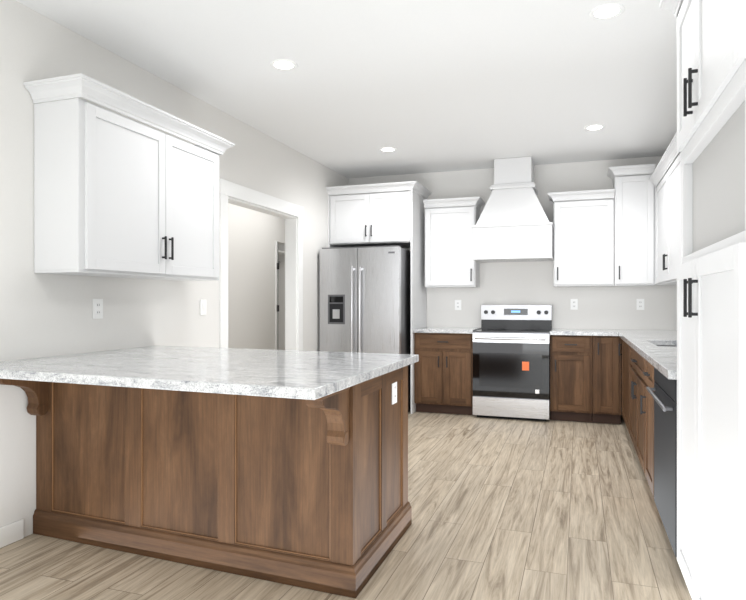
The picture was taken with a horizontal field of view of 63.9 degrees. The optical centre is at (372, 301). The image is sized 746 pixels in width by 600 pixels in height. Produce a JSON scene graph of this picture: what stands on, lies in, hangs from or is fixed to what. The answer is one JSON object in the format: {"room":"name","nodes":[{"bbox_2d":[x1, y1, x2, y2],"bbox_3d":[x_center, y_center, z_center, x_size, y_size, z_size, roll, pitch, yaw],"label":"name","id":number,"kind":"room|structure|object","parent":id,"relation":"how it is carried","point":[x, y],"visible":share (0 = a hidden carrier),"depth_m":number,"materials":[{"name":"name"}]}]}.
{"room":"kitchen","nodes":[
{"label":"kitchen","id":0,"kind":"room"},
{"bbox_2d":[0,0,348,536],"bbox_3d":[-2.017,-0.160,2.683,0.120,2.760,10.160,0,0,19],"label":"wall","id":1,"kind":"structure","parent":0,"point":[44,315],"depth_m":3.45,"materials":[{"name":"paint"}]},
{"bbox_2d":[0,519,23,547],"bbox_3d":[-2.706,1.169,0.472,0.013,0.099,5.530,0,0,19],"label":"baseboard","id":2,"kind":"structure","parent":1,"relation":"attached to","point":[13,532],"depth_m":3.00,"materials":[{"name":"white wood"}]},
{"bbox_2d":[93,299,102,318],"bbox_3d":[-1.641,0.040,3.569,0.007,0.118,0.075,0,0,19],"label":"electrical outlet","id":3,"kind":"object","parent":1,"relation":"attached to","point":[97,308],"visible":1,"depth_m":3.56,"materials":[{"name":"white plastic"}]},
{"bbox_2d":[31,73,222,280],"bbox_3d":[-1.431,-0.651,3.703,0.317,0.972,1.270,0,0,19],"label":"upper cabinet","id":4,"kind":"object","parent":1,"relation":"attached to","point":[117,195],"depth_m":3.31,"materials":[{"name":"white wood"}]},
{"bbox_2d":[200,299,205,314],"bbox_3d":[-1.294,0.040,4.571,0.011,0.118,0.075,0,0,19],"label":"light switch","id":5,"kind":"object","parent":1,"relation":"attached to","point":[202,307],"visible":1,"depth_m":4.56,"materials":[{"name":"white plastic"}]},
{"bbox_2d":[219,178,303,350],"bbox_3d":[-1.043,0.117,5.510,0.164,2.204,1.530,0,0,19],"label":"door frame","id":6,"kind":"structure","parent":1,"relation":"attached to","point":[228,190],"depth_m":5.84,"materials":[{"name":"white wood"}]},
{"bbox_2d":[228,203,284,349],"bbox_3d":[-3.314,-0.160,4.028,0.750,2.760,11.860,0,0,19],"label":"wall","id":7,"kind":"structure","parent":0,"point":[253,236],"depth_m":7.93,"materials":[{"name":"paint"}]},
{"bbox_2d":[0,410,691,599],"bbox_3d":[-0.860,1.260,3.184,5.940,0.080,12.100,0,0,19],"label":"floor","id":8,"kind":"structure","parent":0,"point":[513,509],"depth_m":3.03,"materials":[{"name":"brown wood"}]},
{"bbox_2d":[16,382,131,552],"bbox_3d":[-1.325,0.777,3.410,0.707,0.882,0.934,0,0,19],"label":"base cabinet","id":9,"kind":"object","parent":8,"relation":"on","point":[84,434],"depth_m":3.05,"materials":[{"name":"brown wood"}]},
{"bbox_2d":[132,390,207,568],"bbox_3d":[-0.783,0.777,3.223,0.639,0.882,0.934,0,0,19],"label":"base cabinet","id":10,"kind":"object","parent":8,"relation":"on","point":[170,431],"depth_m":2.84,"materials":[{"name":"brown wood"}]},
{"bbox_2d":[208,366,411,597],"bbox_3d":[-0.249,0.777,3.036,0.674,0.882,0.939,0,0,19],"label":"base cabinet","id":11,"kind":"object","parent":8,"relation":"on","point":[288,467],"depth_m":2.64,"materials":[{"name":"brown wood"}]},
{"bbox_2d":[0,346,418,401],"bbox_3d":[-0.837,0.355,3.051,1.865,0.119,1.498,0,0,19],"label":"countertop","id":12,"kind":"structure","parent":11,"relation":"on","point":[301,376],"depth_m":2.66,"materials":[{"name":"white stone"}]},
{"bbox_2d":[392,382,396,404],"bbox_3d":[0.111,0.460,3.061,0.007,0.118,0.075,0,0,19],"label":"outlet","id":13,"kind":"object","parent":11,"relation":"attached to","point":[394,393],"visible":0.98,"depth_m":3.05,"materials":[{"name":"white plastic"}]},
{"bbox_2d":[320,245,410,411],"bbox_3d":[-0.013,0.311,6.811,0.910,1.813,0.988,0,0,19],"label":"refrigerator","id":14,"kind":"object","parent":8,"relation":"on","point":[365,299],"visible":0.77,"depth_m":6.39,"materials":[{"name":"silver metal"}]},
{"bbox_2d":[326,181,431,413],"bbox_3d":[0.082,-0.043,6.950,1.061,2.523,0.717,0,0,19],"label":"surround","id":15,"kind":"object","parent":8,"relation":"on","point":[382,217],"visible":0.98,"depth_m":6.68,"materials":[{"name":"white wood"}]},
{"bbox_2d":[414,333,472,414],"bbox_3d":[0.850,0.777,6.728,0.650,0.882,0.637,0,0,19],"label":"base cabinet","id":16,"kind":"object","parent":8,"relation":"on","point":[443,374],"visible":0.92,"depth_m":6.47,"materials":[{"name":"brown wood"}]},
{"bbox_2d":[413,327,480,333],"bbox_3d":[0.849,0.315,6.727,0.652,0.040,0.642,0,0,19],"label":"countertop","id":17,"kind":"structure","parent":16,"relation":"on","point":[463,330],"depth_m":6.47,"materials":[{"name":"stone"}]},
{"bbox_2d":[473,305,551,420],"bbox_3d":[1.510,0.626,6.442,0.772,1.183,0.714,0,0,19],"label":"range","id":18,"kind":"object","parent":8,"relation":"on","point":[511,361],"visible":0.98,"depth_m":6.19,"materials":[{"name":"silver metal"}]},
{"bbox_2d":[550,335,591,421],"bbox_3d":[2.089,0.777,6.302,0.403,0.882,0.637,0,0,19],"label":"base cabinet","id":19,"kind":"object","parent":8,"relation":"on","point":[570,377],"visible":1,"depth_m":6.04,"materials":[{"name":"brown wood"}]},
{"bbox_2d":[550,328,617,335],"bbox_3d":[2.197,0.315,6.260,0.636,0.040,0.645,0,0,19],"label":"countertop","id":20,"kind":"structure","parent":19,"relation":"on","point":[579,332],"depth_m":5.99,"materials":[{"name":"stone"}]},
{"bbox_2d":[592,336,620,423],"bbox_3d":[2.408,0.777,6.192,0.265,0.882,0.637,0,0,19],"label":"base cabinet","id":21,"kind":"object","parent":8,"relation":"on","point":[606,383],"visible":0.9,"depth_m":5.93,"materials":[{"name":"brown wood"}]},
{"bbox_2d":[618,340,631,433],"bbox_3d":[2.549,0.777,5.310,0.632,0.882,0.990,0,0,19],"label":"base cabinet","id":22,"kind":"object","parent":8,"relation":"on","point":[626,364],"visible":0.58,"depth_m":5.36,"materials":[{"name":"brown wood"}]},
{"bbox_2d":[640,359,654,496],"bbox_3d":[1.915,0.777,3.470,0.632,0.882,0.490,0,0,19],"label":"base cabinet","id":23,"kind":"object","parent":8,"relation":"on","point":[648,373],"visible":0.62,"depth_m":3.59,"materials":[{"name":"brown wood"}]},
{"bbox_2d":[630,345,676,472],"bbox_3d":[2.191,0.777,4.272,0.632,0.882,1.195,0,0,19],"label":"base cabinet","id":24,"kind":"object","parent":8,"relation":"on","point":[638,384],"visible":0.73,"depth_m":4.30,"materials":[{"name":"brown wood"}]},
{"bbox_2d":[616,329,676,379],"bbox_3d":[2.240,0.315,4.421,0.635,0.040,4.095,0,0,19],"label":"countertop","id":25,"kind":"structure","parent":24,"relation":"on","point":[661,359],"depth_m":4.01,"materials":[{"name":"stone"}]},
{"bbox_2d":[646,367,676,556],"bbox_3d":[1.695,0.779,2.865,0.640,0.878,0.789,0,0,19],"label":"dishwasher","id":26,"kind":"object","parent":8,"relation":"on","point":[664,394],"visible":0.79,"depth_m":2.85,"materials":[{"name":"silver metal"}]},
{"bbox_2d":[659,0,745,599],"bbox_3d":[1.382,-0.043,1.968,0.662,2.523,1.182,0,0,19],"label":"pantry cabinet","id":27,"kind":"object","parent":8,"relation":"on","point":[711,323],"visible":1,"depth_m":1.96,"materials":[{"name":"white wood"}]},
{"bbox_2d":[16,0,679,178],"bbox_3d":[-0.860,-1.580,3.184,5.940,0.080,12.100,0,0,19],"label":"ceiling","id":28,"kind":"structure","parent":0,"point":[426,86],"depth_m":4.00,"materials":[{"name":"paint"}]},
{"bbox_2d":[270,59,297,69],"bbox_3d":[-0.578,-1.537,3.880,0.176,0.006,0.176,0,0,19],"label":"recessed light","id":29,"kind":"object","parent":28,"relation":"in","point":[282,64],"visible":1,"depth_m":3.87,"materials":[{"name":"white plastic"}]},
{"bbox_2d":[379,147,396,151],"bbox_3d":[0.151,-1.537,6.029,0.176,0.006,0.176,0,0,19],"label":"recessed light","id":30,"kind":"object","parent":28,"relation":"in","point":[387,149],"visible":0.96,"depth_m":6.02,"materials":[{"name":"white plastic"}]},
{"bbox_2d":[584,124,604,130],"bbox_3d":[1.953,-1.537,5.271,0.176,0.006,0.176,0,0,19],"label":"recessed light","id":31,"kind":"object","parent":28,"relation":"in","point":[594,127],"visible":0.96,"depth_m":5.26,"materials":[{"name":"white plastic"}]},
{"bbox_2d":[589,3,624,19],"bbox_3d":[1.239,-1.537,3.169,0.176,0.006,0.176,0,0,19],"label":"recessed light","id":32,"kind":"object","parent":28,"relation":"in","point":[606,11],"visible":1,"depth_m":3.16,"materials":[{"name":"white plastic"}]},
{"bbox_2d":[349,155,677,414],"bbox_3d":[1.472,-0.160,6.918,3.960,2.760,0.120,0,0,19],"label":"wall","id":33,"kind":"structure","parent":0,"point":[532,283],"depth_m":6.69,"materials":[{"name":"paint"}]},
{"bbox_2d":[423,197,484,287],"bbox_3d":[0.930,-0.661,6.833,0.639,0.987,0.387,0,0,19],"label":"upper cabinet","id":34,"kind":"object","parent":33,"relation":"attached to","point":[450,262],"visible":1,"depth_m":6.72,"materials":[{"name":"white wood"}]},
{"bbox_2d":[455,300,460,309],"bbox_3d":[0.997,0.035,7.011,0.075,0.118,0.007,0,0,19],"label":"electrical outlet","id":35,"kind":"object","parent":33,"relation":"attached to","point":[457,304],"visible":1,"depth_m":7.01,"materials":[{"name":"white plastic"}]},
{"bbox_2d":[472,157,553,262],"bbox_3d":[1.544,-0.995,6.541,0.826,1.087,0.539,0,0,19],"label":"range hood","id":36,"kind":"object","parent":33,"relation":"attached to","point":[513,224],"visible":0.94,"depth_m":6.34,"materials":[{"name":"white painted wood"}]},
{"bbox_2d":[571,299,577,309],"bbox_3d":[2.217,0.025,6.591,0.075,0.118,0.007,0,0,19],"label":"electrical outlet","id":37,"kind":"object","parent":33,"relation":"attached to","point":[574,304],"visible":1,"depth_m":6.59,"materials":[{"name":"white plastic"}]},
{"bbox_2d":[547,189,614,286],"bbox_3d":[2.217,-0.661,6.390,0.659,0.987,0.387,0,0,19],"label":"upper cabinet","id":38,"kind":"object","parent":33,"relation":"attached to","point":[583,242],"visible":1,"depth_m":6.26,"materials":[{"name":"white wood"}]},
{"bbox_2d":[607,164,665,285],"bbox_3d":[2.808,-0.774,6.179,0.708,1.212,0.402,0,0,19],"label":"upper cabinet","id":39,"kind":"object","parent":33,"relation":"attached to","point":[634,229],"visible":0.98,"depth_m":6.08,"materials":[{"name":"white wood"}]},
{"bbox_2d":[637,299,643,309],"bbox_3d":[2.850,0.025,6.373,0.075,0.118,0.007,0,0,19],"label":"electrical outlet","id":40,"kind":"object","parent":33,"relation":"attached to","point":[640,304],"visible":1,"depth_m":6.37,"materials":[{"name":"white plastic"}]},
{"bbox_3d":[1.614,-0.160,1.432,0.120,2.760,10.160,0,0,19],"label":"wall","id":41,"kind":"structure","parent":0,"visible":0},
{"bbox_2d":[653,171,676,284],"bbox_3d":[2.827,-0.665,5.559,0.267,0.971,0.872,0,0,19],"label":"upper cabinet","id":42,"kind":"object","parent":41,"relation":"attached to","point":[660,190],"depth_m":5.72,"materials":[{"name":"white wood"}]},
{"bbox_2d":[665,152,681,282],"bbox_3d":[2.584,-0.665,4.853,0.267,0.971,0.860,0,0,19],"label":"upper cabinet","id":43,"kind":"object","parent":41,"relation":"attached to","point":[669,224],"depth_m":4.93,"materials":[{"name":"white wood"}]},
{"bbox_3d":[0.833,-0.160,8.100,5.940,2.760,1.700,0,0,19],"label":"wall","id":44,"kind":"structure","parent":0,"visible":0},
{"bbox_2d":[275,241,278,349],"bbox_3d":[-1.408,0.179,8.519,0.130,2.079,0.072,0,0,19],"label":"door frame","id":45,"kind":"object","parent":44,"relation":"attached to","point":[276,294],"visible":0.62,"depth_m":8.49,"materials":[{"name":"white wood"}]},
{"bbox_2d":[278,250,284,262],"bbox_3d":[-1.615,-0.684,9.001,0.515,0.161,0.726,0,0,19],"label":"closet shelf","id":46,"kind":"object","parent":44,"relation":"attached to","point":[280,252],"visible":0.12,"depth_m":9.02,"materials":[{"name":"white"}]}
]}

